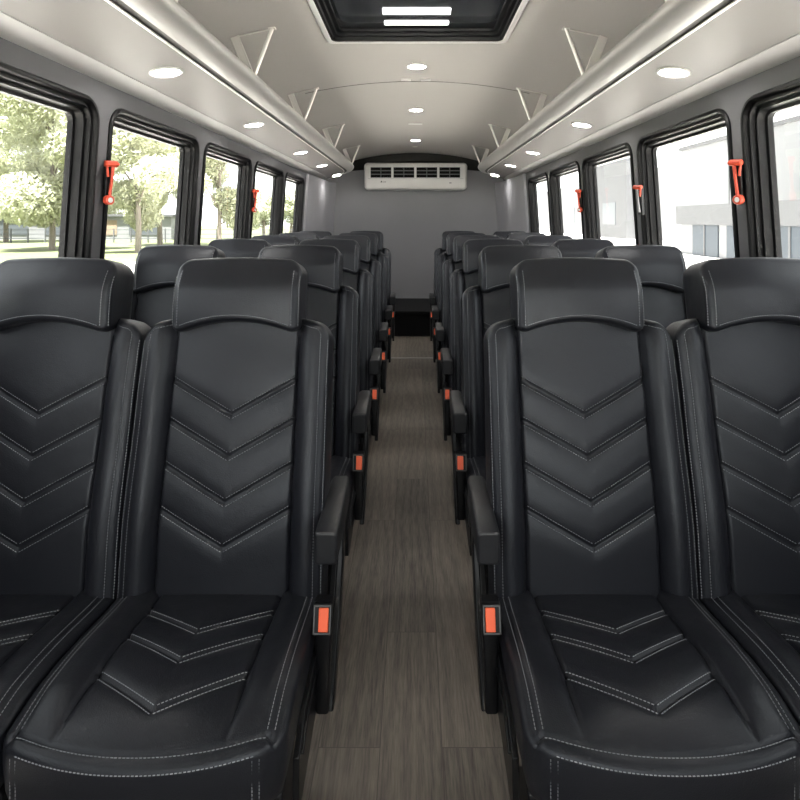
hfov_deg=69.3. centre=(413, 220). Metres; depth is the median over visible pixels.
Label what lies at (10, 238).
fence
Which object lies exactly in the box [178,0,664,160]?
ceiling
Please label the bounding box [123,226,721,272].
yard
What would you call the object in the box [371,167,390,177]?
vent grille
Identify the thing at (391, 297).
seat
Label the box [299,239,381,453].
seat
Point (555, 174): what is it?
window
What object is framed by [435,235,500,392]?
seat
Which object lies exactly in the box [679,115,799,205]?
building
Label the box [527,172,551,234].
window
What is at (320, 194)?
trim
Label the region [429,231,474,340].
seat
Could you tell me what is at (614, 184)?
building
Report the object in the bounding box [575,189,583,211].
hammer
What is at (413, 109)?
recessed light
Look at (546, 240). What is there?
seat
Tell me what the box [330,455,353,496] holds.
seat cushion
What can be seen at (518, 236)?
seat
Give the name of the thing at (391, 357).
floor strip
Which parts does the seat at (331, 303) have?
leg, backrest, armrest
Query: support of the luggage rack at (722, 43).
attached to the wall at (732, 98)
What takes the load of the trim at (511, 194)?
attached to the wall at (732, 98)
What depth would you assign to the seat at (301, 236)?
4.72 m
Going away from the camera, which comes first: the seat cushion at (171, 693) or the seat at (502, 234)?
the seat cushion at (171, 693)
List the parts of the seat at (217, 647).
backrest, seat frame, leg, armrest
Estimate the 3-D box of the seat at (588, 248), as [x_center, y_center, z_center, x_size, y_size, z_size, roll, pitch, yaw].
[0.922,0.709,2.895,0.489,1.222,0.735,0,0,0]
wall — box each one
[0,37,327,258]
[328,170,502,297]
[503,56,799,257]
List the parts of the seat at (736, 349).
backrest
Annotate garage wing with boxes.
[676,199,799,258]
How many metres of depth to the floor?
1.84 m
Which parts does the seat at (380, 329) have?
backrest, armrest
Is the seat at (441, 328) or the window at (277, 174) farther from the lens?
the window at (277, 174)
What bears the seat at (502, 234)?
on the floor
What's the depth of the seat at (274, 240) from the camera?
3.92 m
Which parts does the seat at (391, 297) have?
backrest, armrest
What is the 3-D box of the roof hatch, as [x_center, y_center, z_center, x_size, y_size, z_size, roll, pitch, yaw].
[0.015,-0.897,2.370,0.870,0.086,0.920,0,0,0]
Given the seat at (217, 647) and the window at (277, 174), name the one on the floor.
the seat at (217, 647)
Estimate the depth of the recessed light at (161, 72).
2.15 m
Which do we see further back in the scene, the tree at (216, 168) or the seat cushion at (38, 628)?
the tree at (216, 168)
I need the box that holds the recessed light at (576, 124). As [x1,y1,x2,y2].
[571,122,591,127]
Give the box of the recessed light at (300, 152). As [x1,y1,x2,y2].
[293,151,307,154]
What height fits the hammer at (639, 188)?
0.156 m
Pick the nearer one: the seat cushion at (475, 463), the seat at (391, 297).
the seat cushion at (475, 463)
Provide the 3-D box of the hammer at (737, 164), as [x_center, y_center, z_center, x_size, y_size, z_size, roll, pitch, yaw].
[1.183,-0.141,2.119,0.052,0.165,0.055,0,0,-28]
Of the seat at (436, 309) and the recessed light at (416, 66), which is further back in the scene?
the seat at (436, 309)
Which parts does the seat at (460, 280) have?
armrest, backrest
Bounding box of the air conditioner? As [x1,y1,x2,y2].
[364,163,466,190]
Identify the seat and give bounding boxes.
[0,257,150,799]
[3,257,348,799]
[131,245,225,327]
[208,239,271,257]
[251,235,299,245]
[258,245,370,590]
[279,233,318,241]
[299,231,331,238]
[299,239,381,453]
[323,235,387,392]
[339,233,392,362]
[350,231,395,340]
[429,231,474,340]
[432,233,484,362]
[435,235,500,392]
[441,239,522,450]
[450,245,561,594]
[468,257,799,799]
[493,231,525,238]
[505,233,544,242]
[523,235,572,245]
[551,239,613,257]
[595,245,686,327]
[666,257,799,725]
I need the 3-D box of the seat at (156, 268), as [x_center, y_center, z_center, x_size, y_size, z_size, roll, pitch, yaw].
[-0.952,0.709,2.095,0.489,1.222,0.735,0,0,0]
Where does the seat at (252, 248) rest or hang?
on the floor
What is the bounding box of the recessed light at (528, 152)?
[526,151,539,154]
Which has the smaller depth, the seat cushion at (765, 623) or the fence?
the seat cushion at (765, 623)
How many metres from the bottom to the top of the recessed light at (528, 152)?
0.030 m
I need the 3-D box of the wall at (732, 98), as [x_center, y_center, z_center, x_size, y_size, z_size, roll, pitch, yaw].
[1.280,0.300,3.205,0.212,2.040,9.110,0,0,0]
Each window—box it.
[0,62,99,257]
[100,108,199,258]
[197,142,251,244]
[250,161,283,238]
[281,172,304,232]
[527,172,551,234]
[549,161,584,238]
[582,142,638,244]
[636,108,739,257]
[740,78,799,257]
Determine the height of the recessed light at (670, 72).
0.030 m
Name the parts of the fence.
rail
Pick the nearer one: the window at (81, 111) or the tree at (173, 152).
the window at (81, 111)
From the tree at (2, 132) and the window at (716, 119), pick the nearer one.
the window at (716, 119)
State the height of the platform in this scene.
0.290 m
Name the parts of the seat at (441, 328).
armrest, backrest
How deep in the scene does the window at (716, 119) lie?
2.96 m
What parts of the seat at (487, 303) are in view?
armrest, backrest, leg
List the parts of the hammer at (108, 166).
handle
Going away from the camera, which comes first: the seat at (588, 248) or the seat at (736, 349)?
the seat at (736, 349)
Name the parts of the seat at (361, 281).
backrest, armrest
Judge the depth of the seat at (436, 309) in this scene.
4.67 m
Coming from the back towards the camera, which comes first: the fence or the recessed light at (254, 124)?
the fence
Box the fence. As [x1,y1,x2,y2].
[0,229,285,242]
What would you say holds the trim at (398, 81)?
attached to the ceiling
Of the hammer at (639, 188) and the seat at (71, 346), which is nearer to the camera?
the seat at (71, 346)
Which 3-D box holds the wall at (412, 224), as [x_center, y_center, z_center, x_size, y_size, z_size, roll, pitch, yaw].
[0.022,0.228,7.730,2.677,2.245,0.060,0,0,0]
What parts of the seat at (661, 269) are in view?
backrest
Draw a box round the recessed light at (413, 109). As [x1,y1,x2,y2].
[409,108,422,111]
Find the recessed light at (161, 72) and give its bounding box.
[149,67,182,77]
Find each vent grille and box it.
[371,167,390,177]
[394,167,413,177]
[416,167,436,177]
[439,167,459,177]
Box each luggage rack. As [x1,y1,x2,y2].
[0,0,359,179]
[472,0,799,179]
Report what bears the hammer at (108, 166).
attached to the wall at (107, 98)
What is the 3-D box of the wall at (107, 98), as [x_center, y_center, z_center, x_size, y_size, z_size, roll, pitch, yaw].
[-1.236,0.300,3.205,0.212,2.040,9.110,0,0,0]
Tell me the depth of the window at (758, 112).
2.06 m
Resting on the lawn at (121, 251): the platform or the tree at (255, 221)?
the tree at (255, 221)
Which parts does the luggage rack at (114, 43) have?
rail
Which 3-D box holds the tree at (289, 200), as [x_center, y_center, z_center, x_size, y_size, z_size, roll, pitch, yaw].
[-17.643,-1.433,85.009,5.365,7.087,5.699,0,0,41]
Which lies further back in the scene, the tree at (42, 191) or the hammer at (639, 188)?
the tree at (42, 191)
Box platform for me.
[394,298,429,335]
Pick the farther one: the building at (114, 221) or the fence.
the building at (114, 221)
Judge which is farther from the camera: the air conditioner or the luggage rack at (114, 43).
the air conditioner
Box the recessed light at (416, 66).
[406,63,426,69]
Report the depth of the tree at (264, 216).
69.73 m
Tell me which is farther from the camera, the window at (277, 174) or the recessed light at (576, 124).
the window at (277, 174)
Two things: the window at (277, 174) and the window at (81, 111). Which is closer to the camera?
the window at (81, 111)
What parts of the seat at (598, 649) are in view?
armrest, leg, seat frame, backrest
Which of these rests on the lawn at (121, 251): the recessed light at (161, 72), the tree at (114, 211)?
the tree at (114, 211)
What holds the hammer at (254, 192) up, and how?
attached to the wall at (107, 98)
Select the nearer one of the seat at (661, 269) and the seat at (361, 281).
the seat at (661, 269)
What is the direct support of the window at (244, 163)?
in the wall at (107, 98)
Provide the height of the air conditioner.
0.359 m
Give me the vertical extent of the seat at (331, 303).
1.222 m
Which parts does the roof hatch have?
hatch glass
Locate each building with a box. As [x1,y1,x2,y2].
[0,214,175,239]
[541,158,680,240]
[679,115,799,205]
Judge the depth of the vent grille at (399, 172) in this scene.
7.51 m
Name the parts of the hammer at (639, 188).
handle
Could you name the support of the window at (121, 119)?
in the wall at (107, 98)
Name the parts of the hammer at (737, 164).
handle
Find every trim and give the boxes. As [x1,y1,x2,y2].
[303,174,335,234]
[305,81,528,93]
[351,153,480,170]
[495,174,528,232]
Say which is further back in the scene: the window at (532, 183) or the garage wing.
the garage wing
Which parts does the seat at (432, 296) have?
armrest, backrest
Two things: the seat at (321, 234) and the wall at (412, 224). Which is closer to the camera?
the seat at (321, 234)
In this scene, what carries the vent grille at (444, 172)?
attached to the air conditioner
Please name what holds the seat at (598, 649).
on the floor
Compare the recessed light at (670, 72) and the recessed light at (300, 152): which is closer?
the recessed light at (670, 72)
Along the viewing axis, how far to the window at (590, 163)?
4.04 m
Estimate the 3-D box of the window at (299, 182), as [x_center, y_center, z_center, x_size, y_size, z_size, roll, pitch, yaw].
[-1.205,-0.062,5.617,0.134,0.753,0.889,0,0,0]
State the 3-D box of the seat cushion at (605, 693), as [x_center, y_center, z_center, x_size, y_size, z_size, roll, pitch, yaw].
[0.432,0.928,1.190,0.489,0.149,0.525,0,0,0]
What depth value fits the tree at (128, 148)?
36.40 m
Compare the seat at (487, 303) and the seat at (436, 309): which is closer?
the seat at (487, 303)
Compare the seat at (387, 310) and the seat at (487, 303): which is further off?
the seat at (387, 310)
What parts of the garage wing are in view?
door post, door, door, door post, door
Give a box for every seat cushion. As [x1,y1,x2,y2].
[0,590,116,787]
[3,588,325,799]
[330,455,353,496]
[466,454,485,484]
[490,587,799,799]
[698,590,799,725]
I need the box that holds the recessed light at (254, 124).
[243,122,264,127]
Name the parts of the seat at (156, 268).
backrest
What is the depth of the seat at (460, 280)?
3.06 m
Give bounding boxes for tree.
[0,93,66,249]
[0,105,56,241]
[108,161,124,213]
[109,128,178,252]
[123,145,179,244]
[174,157,236,238]
[224,185,268,227]
[252,188,271,234]
[284,189,294,232]
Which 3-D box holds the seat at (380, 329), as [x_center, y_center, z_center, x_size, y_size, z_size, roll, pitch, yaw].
[-0.440,0.709,3.695,0.534,1.222,0.735,0,0,0]
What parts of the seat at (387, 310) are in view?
backrest, armrest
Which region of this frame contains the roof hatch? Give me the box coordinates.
[307,0,528,43]
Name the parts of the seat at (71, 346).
seat frame, backrest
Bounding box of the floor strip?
[391,357,432,358]
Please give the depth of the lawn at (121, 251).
46.10 m
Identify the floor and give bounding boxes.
[293,336,521,799]
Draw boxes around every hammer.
[102,160,119,204]
[251,189,258,211]
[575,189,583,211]
[632,185,644,214]
[727,159,744,204]
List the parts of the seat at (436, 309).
armrest, backrest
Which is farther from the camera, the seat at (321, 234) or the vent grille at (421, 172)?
the vent grille at (421, 172)
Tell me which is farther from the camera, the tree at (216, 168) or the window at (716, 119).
the tree at (216, 168)
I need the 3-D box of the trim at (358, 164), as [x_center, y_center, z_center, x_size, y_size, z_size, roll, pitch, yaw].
[0.022,-0.757,7.679,2.300,0.272,0.038,0,0,0]
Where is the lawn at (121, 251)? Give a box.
[0,226,289,262]
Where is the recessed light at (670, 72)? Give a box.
[657,67,690,77]

